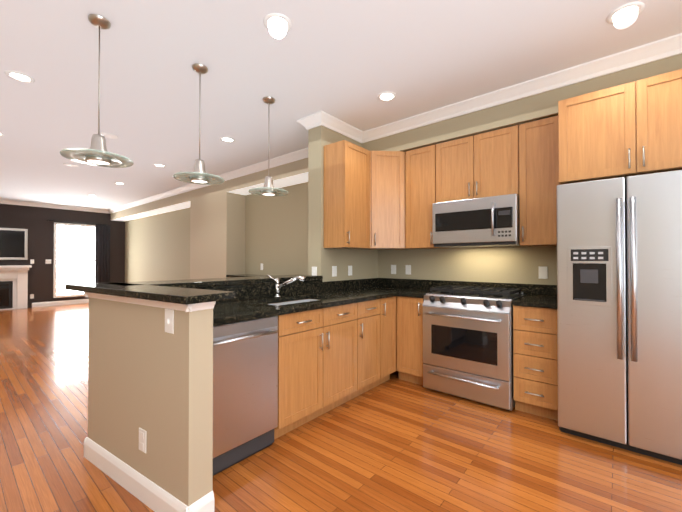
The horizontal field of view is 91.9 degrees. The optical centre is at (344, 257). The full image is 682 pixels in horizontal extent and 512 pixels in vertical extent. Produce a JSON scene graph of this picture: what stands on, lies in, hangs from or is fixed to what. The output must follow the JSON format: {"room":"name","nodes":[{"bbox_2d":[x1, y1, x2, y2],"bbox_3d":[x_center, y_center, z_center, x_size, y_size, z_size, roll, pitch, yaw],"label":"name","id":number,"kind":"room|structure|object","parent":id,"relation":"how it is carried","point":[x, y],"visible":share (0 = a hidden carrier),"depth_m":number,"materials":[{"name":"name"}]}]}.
{"room":"kitchen","nodes":[
{"label":"kitchen","id":0,"kind":"room"},
{"bbox_2d":[0,204,124,307],"bbox_3d":[-8.966,-0.062,8.594,0.120,2.860,5.600,0,-1,40],"label":"wall","id":1,"kind":"structure","parent":0,"point":[36,223],"depth_m":9.22,"materials":[{"name":"black paint"}]},
{"bbox_2d":[0,228,27,259],"bbox_3d":[-9.028,-0.349,8.376,0.062,0.830,1.420,0,-1,40],"label":"tv","id":2,"kind":"object","parent":1,"relation":"attached to","point":[13,243],"visible":1,"depth_m":8.69,"materials":[{"name":"silver metal"}]},
{"bbox_2d":[0,199,107,212],"bbox_3d":[-9.005,-1.443,8.393,0.092,0.102,4.980,0,-1,40],"label":"crown molding","id":3,"kind":"structure","parent":1,"relation":"attached to","point":[2,201],"depth_m":9.29,"materials":[{"name":"white wood"}]},
{"bbox_2d":[32,299,88,306],"bbox_3d":[-7.955,1.315,9.693,0.016,0.125,1.800,0,-1,40],"label":"baseboard","id":4,"kind":"structure","parent":1,"relation":"attached to","point":[55,303],"depth_m":9.43,"materials":[{"name":"white wood"}]},
{"bbox_2d":[53,222,95,297],"bbox_3d":[-7.910,0.088,9.731,0.049,2.140,1.020,0,-1,40],"label":"window","id":5,"kind":"structure","parent":1,"relation":"in","point":[74,254],"depth_m":9.67,"materials":[{"name":"white glass"}]},
{"bbox_2d":[47,219,107,224],"bbox_3d":[-7.859,-1.022,9.751,0.115,0.052,1.440,0,-1,40],"label":"curtain rod","id":6,"kind":"object","parent":1,"relation":"attached to","point":[76,222],"visible":1,"depth_m":9.68,"materials":[{"name":"black metal"}]},
{"bbox_2d":[95,225,109,282],"bbox_3d":[-7.455,0.170,10.178,0.075,2.325,0.380,0,-1,40],"label":"curtain","id":7,"kind":"object","parent":6,"relation":"hanging from","point":[102,257],"visible":0.75,"depth_m":10.16,"materials":[{"name":"black fabric"}]},
{"bbox_2d":[84,292,215,511],"bbox_3d":[-1.185,0.764,1.916,1.170,1.088,0.150,0,-1,33],"label":"wall","id":8,"kind":"structure","parent":0,"point":[150,375],"depth_m":1.73,"materials":[{"name":"beige paint"}]},
{"bbox_2d":[139,427,146,452],"bbox_3d":[-1.095,0.992,1.786,0.075,0.118,0.008,0,-1,33],"label":"outlet","id":9,"kind":"object","parent":8,"relation":"attached to","point":[142,439],"visible":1,"depth_m":1.78,"materials":[{"name":"white plastic"}]},
{"bbox_2d":[165,309,173,333],"bbox_3d":[-0.882,0.321,1.653,0.075,0.118,0.020,0,-1,40],"label":"light switch","id":10,"kind":"object","parent":8,"relation":"attached to","point":[169,320],"visible":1,"depth_m":1.65,"materials":[{"name":"white plastic"}]},
{"bbox_2d":[190,192,244,278],"bbox_3d":[-2.596,0.076,6.686,1.420,2.550,0.400,0,-1,40],"label":"wall","id":11,"kind":"structure","parent":0,"point":[217,235],"depth_m":6.34,"materials":[{"name":"beige paint"}]},
{"bbox_2d":[0,303,681,511],"bbox_3d":[-3.340,1.356,3.913,14.740,0.060,5.840,0,-1,40],"label":"floor","id":12,"kind":"structure","parent":0,"point":[394,443],"depth_m":2.14,"materials":[{"name":"brown wood"}]},
{"bbox_2d":[0,265,31,309],"bbox_3d":[-8.948,0.791,8.325,0.239,1.150,1.500,0,-1,40],"label":"fireplace","id":13,"kind":"object","parent":12,"relation":"on","point":[13,286],"visible":1,"depth_m":8.68,"materials":[{"name":"white"}]},
{"bbox_2d":[213,316,277,475],"bbox_3d":[-0.864,0.858,2.236,0.660,0.906,0.598,0,-1,40],"label":"dishwasher","id":14,"kind":"object","parent":12,"relation":"on","point":[245,388],"visible":0.52,"depth_m":2.08,"materials":[{"name":"grey metal"}]},
{"bbox_2d":[226,274,273,277],"bbox_3d":[-0.951,0.829,5.294,2.864,1.020,0.422,0,-1,40],"label":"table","id":15,"kind":"object","parent":12,"relation":"on","point":[241,275],"visible":0.02,"depth_m":5.81,"materials":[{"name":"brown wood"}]},
{"bbox_2d":[271,299,362,438],"bbox_3d":[-0.389,0.862,2.866,0.616,0.910,0.965,0,-1,40],"label":"base cabinet","id":16,"kind":"object","parent":12,"relation":"on","point":[330,358],"depth_m":2.60,"materials":[{"name":"brown wood"}]},
{"bbox_2d":[190,278,429,325],"bbox_3d":[-0.187,0.321,3.107,0.690,0.176,2.822,0,-1,40],"label":"countertop","id":17,"kind":"structure","parent":16,"relation":"on","point":[252,301],"depth_m":3.01,"materials":[{"name":"stone"}]},
{"bbox_2d":[267,275,304,297],"bbox_3d":[-0.524,0.261,2.957,0.305,0.211,0.209,0,-1,40],"label":"faucet","id":18,"kind":"object","parent":17,"relation":"on","point":[278,285],"visible":1,"depth_m":3.00,"materials":[{"name":"silver metal"}]},
{"bbox_2d":[269,299,315,305],"bbox_3d":[-0.423,0.510,2.864,0.372,0.203,0.692,0,-1,40],"label":"sink","id":19,"kind":"object","parent":17,"relation":"in","point":[292,302],"visible":0.02,"depth_m":3.06,"materials":[{"name":"grey metal"}]},
{"bbox_2d":[363,298,386,392],"bbox_3d":[0.002,0.866,3.337,0.616,0.910,0.499,0,-1,40],"label":"base cabinet","id":20,"kind":"object","parent":12,"relation":"on","point":[374,311],"depth_m":3.23,"materials":[{"name":"brown wood"}]},
{"bbox_2d":[387,296,395,379],"bbox_3d":[0.198,0.868,3.574,0.616,0.910,0.356,0,-1,40],"label":"base cabinet","id":21,"kind":"object","parent":12,"relation":"on","point":[391,301],"depth_m":3.46,"materials":[{"name":"brown wood"}]},
{"bbox_2d":[396,296,423,384],"bbox_3d":[0.853,0.869,3.648,0.331,0.910,0.653,0,-1,40],"label":"base cabinet","id":22,"kind":"object","parent":12,"relation":"on","point":[409,339],"visible":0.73,"depth_m":3.43,"materials":[{"name":"brown wood"}]},
{"bbox_2d":[423,285,525,410],"bbox_3d":[1.262,0.808,3.242,0.803,0.995,0.707,0,-1,40],"label":"range","id":23,"kind":"object","parent":12,"relation":"on","point":[467,342],"visible":0.98,"depth_m":3.00,"materials":[{"name":"silver metal"}]},
{"bbox_2d":[513,305,557,420],"bbox_3d":[1.738,0.862,2.914,0.329,0.910,0.653,0,-1,40],"label":"drawers","id":24,"kind":"object","parent":12,"relation":"on","point":[535,375],"visible":0.81,"depth_m":2.69,"materials":[{"name":"brown wood"}]},
{"bbox_2d":[511,295,556,308],"bbox_3d":[1.734,0.387,2.914,0.335,0.040,0.621,0,-1,40],"label":"countertop","id":25,"kind":"structure","parent":24,"relation":"on","point":[539,301],"depth_m":2.75,"materials":[{"name":"stone"}]},
{"bbox_2d":[557,170,681,464],"bbox_3d":[2.141,0.388,2.420,0.906,1.850,0.841,0,-1,40],"label":"fridge","id":26,"kind":"object","parent":12,"relation":"on","point":[619,298],"visible":1,"depth_m":2.20,"materials":[{"name":"grey metal"}]},
{"bbox_2d":[125,182,556,295],"bbox_3d":[-1.514,-0.084,6.127,14.740,2.860,0.120,0,-1,40],"label":"wall","id":27,"kind":"structure","parent":0,"point":[157,247],"depth_m":5.60,"materials":[{"name":"beige paint"}]},
{"bbox_2d":[391,265,395,273],"bbox_3d":[0.633,0.159,4.259,0.075,0.118,0.008,0,-1,40],"label":"electrical outlet","id":28,"kind":"object","parent":27,"relation":"attached to","point":[393,269],"visible":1,"depth_m":4.26,"materials":[{"name":"white plastic"}]},
{"bbox_2d":[406,265,410,274],"bbox_3d":[0.796,0.158,4.124,0.075,0.118,0.008,0,-1,40],"label":"electrical outlet","id":29,"kind":"object","parent":27,"relation":"attached to","point":[408,269],"visible":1,"depth_m":4.12,"materials":[{"name":"white plastic"}]},
{"bbox_2d":[406,145,447,248],"bbox_3d":[0.933,-0.658,3.777,0.362,1.115,0.373,0,-1,40],"label":"upper cabinet","id":30,"kind":"object","parent":27,"relation":"attached to","point":[420,181],"visible":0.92,"depth_m":3.67,"materials":[{"name":"brown wood"}]},
{"bbox_2d":[436,125,518,202],"bbox_3d":[1.385,-0.896,3.405,0.803,0.645,0.373,0,-1,40],"label":"upper cabinet","id":31,"kind":"object","parent":27,"relation":"attached to","point":[482,165],"visible":0.77,"depth_m":3.25,"materials":[{"name":"brown wood"}]},
{"bbox_2d":[432,194,519,247],"bbox_3d":[1.350,-0.340,3.359,0.803,0.458,0.476,0,-1,40],"label":"microwave","id":32,"kind":"object","parent":31,"relation":"attached to","point":[492,221],"visible":1,"depth_m":3.18,"materials":[{"name":"silver metal"}]},
{"bbox_2d":[519,116,559,246],"bbox_3d":[1.826,-0.664,3.036,0.337,1.115,0.373,0,-1,40],"label":"upper cabinet","id":33,"kind":"object","parent":27,"relation":"attached to","point":[538,164],"visible":0.85,"depth_m":2.93,"materials":[{"name":"brown wood"}]},
{"bbox_2d":[539,266,547,278],"bbox_3d":[1.920,0.150,3.191,0.075,0.118,0.008,0,-1,40],"label":"electrical outlet","id":34,"kind":"object","parent":27,"relation":"attached to","point":[543,272],"visible":1,"depth_m":3.19,"materials":[{"name":"white plastic"}]},
{"bbox_2d":[0,0,681,209],"bbox_3d":[-3.340,-1.564,3.939,14.740,0.060,5.840,0,-1,40],"label":"ceiling","id":35,"kind":"structure","parent":0,"point":[347,61],"depth_m":2.70,"materials":[{"name":"white paint"}]},
{"bbox_2d":[5,70,34,82],"bbox_3d":[-2.761,-1.539,2.808,0.193,0.010,0.179,0,-1,40],"label":"recessed light","id":36,"kind":"object","parent":35,"relation":"in","point":[15,75],"depth_m":2.81,"materials":[{"name":"white"}]},
{"bbox_2d":[63,163,77,166],"bbox_3d":[-4.508,-1.516,5.428,0.198,0.009,0.198,0,-1,31],"label":"recessed light","id":37,"kind":"object","parent":35,"relation":"in","point":[67,164],"depth_m":5.40,"materials":[{"name":"white"}]},
{"bbox_2d":[60,14,133,167],"bbox_3d":[-1.606,-1.083,2.158,0.386,0.932,0.386,0,-1,40],"label":"pendant light","id":38,"kind":"object","parent":35,"relation":"hanging from","point":[97,153],"visible":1,"depth_m":2.13,"materials":[{"name":"silver metal"}]},
{"bbox_2d":[100,132,117,138],"bbox_3d":[-2.969,-1.527,4.151,0.198,0.009,0.198,0,-1,31],"label":"recessed light","id":39,"kind":"object","parent":35,"relation":"in","point":[109,135],"depth_m":4.13,"materials":[{"name":"white"}]},
{"bbox_2d":[173,63,224,184],"bbox_3d":[-1.179,-1.078,2.687,0.386,0.932,0.386,0,-1,40],"label":"pendant light","id":40,"kind":"object","parent":35,"relation":"hanging from","point":[199,175],"visible":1,"depth_m":2.66,"materials":[{"name":"silver metal"}]},
{"bbox_2d":[220,137,234,141],"bbox_3d":[-1.513,-1.526,4.265,0.189,0.010,0.176,0,-1,40],"label":"recessed light","id":41,"kind":"object","parent":35,"relation":"in","point":[226,139],"depth_m":4.28,"materials":[{"name":"white"}]},
{"bbox_2d":[248,97,288,196],"bbox_3d":[-0.738,-1.073,3.218,0.386,0.932,0.386,0,-1,40],"label":"pendant light","id":42,"kind":"object","parent":35,"relation":"hanging from","point":[268,189],"visible":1,"depth_m":3.18,"materials":[{"name":"silver metal"}]},
{"bbox_2d":[263,13,291,33],"bbox_3d":[-0.442,-1.544,2.175,0.187,0.010,0.182,0,-1,40],"label":"recessed light","id":43,"kind":"object","parent":35,"relation":"in","point":[278,23],"depth_m":2.18,"materials":[{"name":"white"}]},
{"bbox_2d":[377,91,395,100],"bbox_3d":[0.401,-1.536,3.145,0.182,0.010,0.192,0,-1,40],"label":"recessed light","id":44,"kind":"object","parent":35,"relation":"in","point":[383,96],"depth_m":3.16,"materials":[{"name":"white"}]},
{"bbox_2d":[607,2,644,23],"bbox_3d":[1.775,-1.545,2.083,0.179,0.010,0.188,0,-1,40],"label":"recessed light","id":45,"kind":"object","parent":35,"relation":"in","point":[626,12],"depth_m":2.09,"materials":[{"name":"white"}]},
{"bbox_2d":[308,125,377,281],"bbox_3d":[0.020,-0.102,4.061,0.200,2.860,1.100,0,-1,40],"label":"wall","id":46,"kind":"structure","parent":0,"point":[361,262],"depth_m":3.68,"materials":[{"name":"beige paint"}]},
{"bbox_2d":[297,117,319,129],"bbox_3d":[-0.281,-1.483,3.939,0.092,0.102,0.692,0,-1,40],"label":"crown molding","id":47,"kind":"structure","parent":46,"relation":"attached to","point":[306,122],"depth_m":3.65,"materials":[{"name":"white"}]},
{"bbox_2d":[312,267,316,274],"bbox_3d":[-0.336,0.164,3.629,0.075,0.118,0.015,0,-1,40],"label":"light switch","id":48,"kind":"object","parent":46,"relation":"attached to","point":[314,270],"visible":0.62,"depth_m":3.63,"materials":[{"name":"white plastic"}]},
{"bbox_2d":[332,266,336,276],"bbox_3d":[-0.113,0.160,3.734,0.008,0.118,0.075,0,-1,40],"label":"light switch","id":49,"kind":"object","parent":46,"relation":"attached to","point":[334,270],"visible":1,"depth_m":3.73,"materials":[{"name":"white plastic"}]},
{"bbox_2d":[312,110,363,140],"bbox_3d":[-0.047,-1.484,3.764,0.092,0.102,0.722,0,-1,40],"label":"crown molding","id":50,"kind":"structure","parent":46,"relation":"attached to","point":[322,118],"depth_m":3.71,"materials":[{"name":"white paint"}]},
{"bbox_2d":[324,140,369,248],"bbox_3d":[0.045,-0.658,3.670,0.338,1.115,0.452,0,-1,40],"label":"upper cabinet","id":51,"kind":"object","parent":46,"relation":"attached to","point":[346,194],"visible":1,"depth_m":3.53,"materials":[{"name":"brown wood"}]},
{"bbox_2d":[348,266,351,275],"bbox_3d":[0.069,0.162,3.954,0.008,0.118,0.075,0,-1,40],"label":"electrical outlet","id":52,"kind":"object","parent":46,"relation":"attached to","point":[349,270],"visible":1,"depth_m":3.94,"materials":[{"name":"white plastic"}]},
{"bbox_2d":[363,151,406,249],"bbox_3d":[0.483,-0.656,3.993,0.600,1.115,0.615,0,-1,40],"label":"upper cabinet","id":53,"kind":"object","parent":46,"relation":"attached to","point":[387,200],"visible":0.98,"depth_m":3.77,"materials":[{"name":"brown wood"}]},
{"bbox_2d":[111,54,681,220],"bbox_3d":[-1.680,-1.359,5.938,14.500,0.313,0.400,0,-1,40],"label":"wall","id":54,"kind":"structure","parent":0,"point":[543,105],"depth_m":3.42,"materials":[{"name":"beige paint"}]},
{"bbox_2d":[108,147,307,212],"bbox_3d":[-3.703,-1.453,7.299,9.650,0.102,0.092,0,-1,40],"label":"crown molding","id":55,"kind":"structure","parent":54,"relation":"attached to","point":[303,153],"depth_m":5.78,"materials":[{"name":"white wood"}]},
{"bbox_2d":[357,33,681,142],"bbox_3d":[1.975,-1.494,2.632,4.650,0.102,0.092,0,-1,40],"label":"crown molding","id":56,"kind":"structure","parent":54,"relation":"attached to","point":[670,46],"depth_m":2.84,"materials":[{"name":"white"}]},
{"bbox_2d":[558,69,681,184],"bbox_3d":[2.215,-0.904,2.521,0.914,0.645,0.673,0,-1,40],"label":"upper cabinet","id":57,"kind":"object","parent":54,"relation":"attached to","point":[634,128],"visible":1,"depth_m":2.34,"materials":[{"name":"brown wood"}]},
{"bbox_3d":[-0.882,0.773,2.918,0.140,1.088,1.800,0,-1,40],"label":"wall","id":58,"kind":"structure","parent":0,"visible":0},
{"bbox_2d":[65,274,322,304],"bbox_3d":[-0.733,0.208,2.624,1.458,0.037,2.064,0,-1,40],"label":"bar","id":59,"kind":"object","parent":58,"relation":"on","point":[176,291],"visible":0.96,"depth_m":2.00,"materials":[{"name":"stone"}]}
]}

